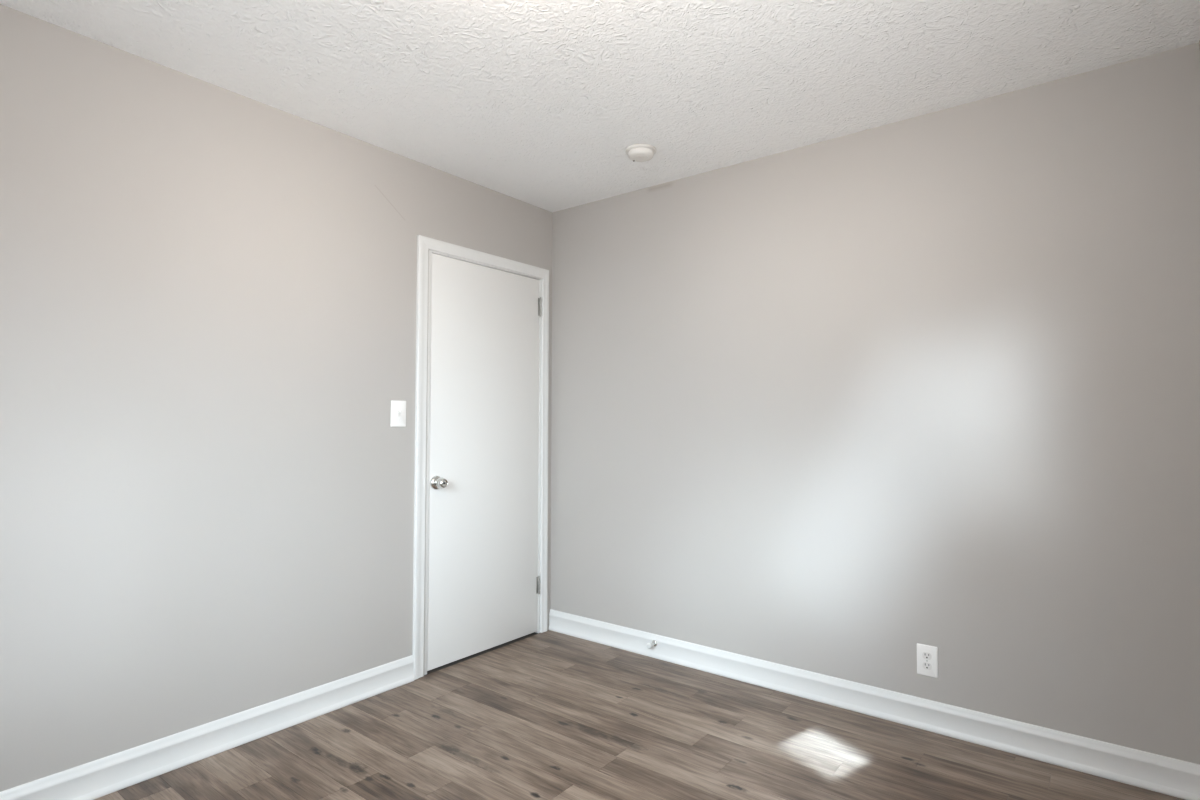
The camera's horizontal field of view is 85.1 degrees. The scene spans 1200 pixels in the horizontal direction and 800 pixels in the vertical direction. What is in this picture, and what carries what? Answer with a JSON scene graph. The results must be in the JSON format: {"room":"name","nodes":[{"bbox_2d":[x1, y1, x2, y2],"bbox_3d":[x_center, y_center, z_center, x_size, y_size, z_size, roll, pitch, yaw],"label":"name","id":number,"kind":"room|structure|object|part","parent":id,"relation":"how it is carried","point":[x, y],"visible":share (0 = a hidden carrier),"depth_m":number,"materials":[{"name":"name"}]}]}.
{"room":"empty bedroom","nodes":[
{"label":"empty bedroom","id":0,"kind":"room"},
{"bbox_2d":[0,4,551,791],"bbox_3d":[-1.264,0.068,2.672,0.120,2.440,3.270,-1,-2,38],"label":"wall","id":1,"kind":"structure","parent":0,"point":[208,291],"depth_m":2.33,"materials":[{"name":"beige paint"}]},
{"bbox_2d":[0,655,413,799],"bbox_3d":[-1.542,1.213,2.168,0.018,0.115,2.196,-1,-2,38],"label":"baseboard","id":2,"kind":"structure","parent":1,"relation":"attached to","point":[92,780],"depth_m":2.33,"materials":[{"name":"white wood"}]},
{"bbox_2d":[391,400,405,426],"bbox_3d":[-0.919,0.063,2.999,0.021,0.120,0.080,-1,-2,38],"label":"light switch","id":3,"kind":"object","parent":1,"relation":"attached to","point":[398,408],"visible":1,"depth_m":3.00,"materials":[{"name":"white plastic"}]},
{"bbox_2d":[412,235,548,679],"bbox_3d":[-0.631,0.272,3.463,0.136,2.085,0.911,-1,-2,38],"label":"door frame","id":4,"kind":"structure","parent":1,"relation":"attached to","point":[423,309],"depth_m":3.13,"materials":[{"name":"white wood"}]},
{"bbox_3d":[-0.847,0.258,3.090,0.016,2.083,0.058,-1,-2,38],"label":"casing","id":5,"kind":"part","parent":4,"relation":"part of","materials":[{"name":"white wood"}]},
{"bbox_3d":[-0.582,-0.743,3.460,0.016,0.056,0.911,-1,-2,38],"label":"head casing","id":6,"kind":"part","parent":4,"relation":"part of","materials":[{"name":"white wood"}]},
{"bbox_3d":[-0.319,0.282,3.766,0.016,2.083,0.048,-1,-2,38],"label":"casing","id":7,"kind":"part","parent":4,"relation":"part of","materials":[{"name":"white wood"}]},
{"bbox_2d":[427,253,540,670],"bbox_3d":[-0.570,0.298,3.435,0.104,2.006,0.765,-1,-2,38],"label":"door","id":8,"kind":"structure","parent":1,"relation":"in","point":[484,580],"depth_m":3.40,"materials":[{"name":"white paint"}]},
{"bbox_3d":[-0.763,0.400,3.144,0.051,0.054,0.054,-1,-2,38],"label":"knob","id":9,"kind":"part","parent":8,"relation":"part of","materials":[{"name":"silver metal"}]},
{"bbox_2d":[0,0,1199,211],"bbox_3d":[-0.135,-1.242,1.760,3.072,0.120,3.390,-1,-2,38],"label":"ceiling","id":10,"kind":"structure","parent":0,"point":[539,103],"depth_m":2.25,"materials":[{"name":"white paint"}]},
{"bbox_2d":[625,144,655,161],"bbox_3d":[0.187,-1.119,2.978,0.141,0.041,0.141,-1,-2,38],"label":"smoke detector","id":11,"kind":"object","parent":10,"relation":"attached to","point":[636,152],"visible":1,"depth_m":2.94,"materials":[{"name":"white plastic"}]},
{"bbox_2d":[94,630,1184,799],"bbox_3d":[-0.436,1.324,1.905,3.822,0.120,3.390,-1,-2,38],"label":"floor","id":12,"kind":"structure","parent":0,"point":[548,715],"depth_m":2.39,"materials":[{"name":"brown wood"}]},
{"bbox_2d":[551,42,1199,763],"bbox_3d":[0.916,0.082,2.968,2.952,2.440,0.120,-1,-2,38],"label":"wall","id":13,"kind":"structure","parent":0,"point":[837,407],"depth_m":2.61,"materials":[{"name":"beige paint"}]},
{"bbox_2d":[549,609,1199,799],"bbox_3d":[0.824,1.243,2.911,2.830,0.115,0.018,-1,-2,38],"label":"baseboard","id":14,"kind":"structure","parent":13,"relation":"attached to","point":[1174,777],"depth_m":2.57,"materials":[{"name":"white wood"}]},
{"bbox_2d":[646,640,656,648],"bbox_3d":[0.260,1.241,3.311,0.031,0.031,0.060,-1,-2,38],"label":"door stop","id":15,"kind":"object","parent":14,"relation":"attached to","point":[654,643],"visible":1,"depth_m":3.31,"materials":[{"name":"silver metal"}]},
{"bbox_2d":[917,643,937,677],"bbox_3d":[1.284,1.023,2.565,0.075,0.119,0.008,-1,-2,38],"label":"power outlet","id":16,"kind":"object","parent":13,"relation":"attached to","point":[927,656],"visible":1,"depth_m":2.56,"materials":[{"name":"white plastic"}]},
{"bbox_2d":[922,662,931,669],"bbox_3d":[1.283,1.043,2.563,0.034,0.028,0.002,-1,-2,38],"label":"receptacle","id":17,"kind":"object","parent":16,"relation":"attached to","point":[925,665],"depth_m":2.56,"materials":[{"name":"white plastic"}]},
{"bbox_2d":[922,652,931,659],"bbox_3d":[1.283,1.004,2.564,0.034,0.028,0.002,-1,-2,38],"label":"receptacle","id":18,"kind":"object","parent":16,"relation":"attached to","point":[925,655],"depth_m":2.56,"materials":[{"name":"white plastic"}]}
]}

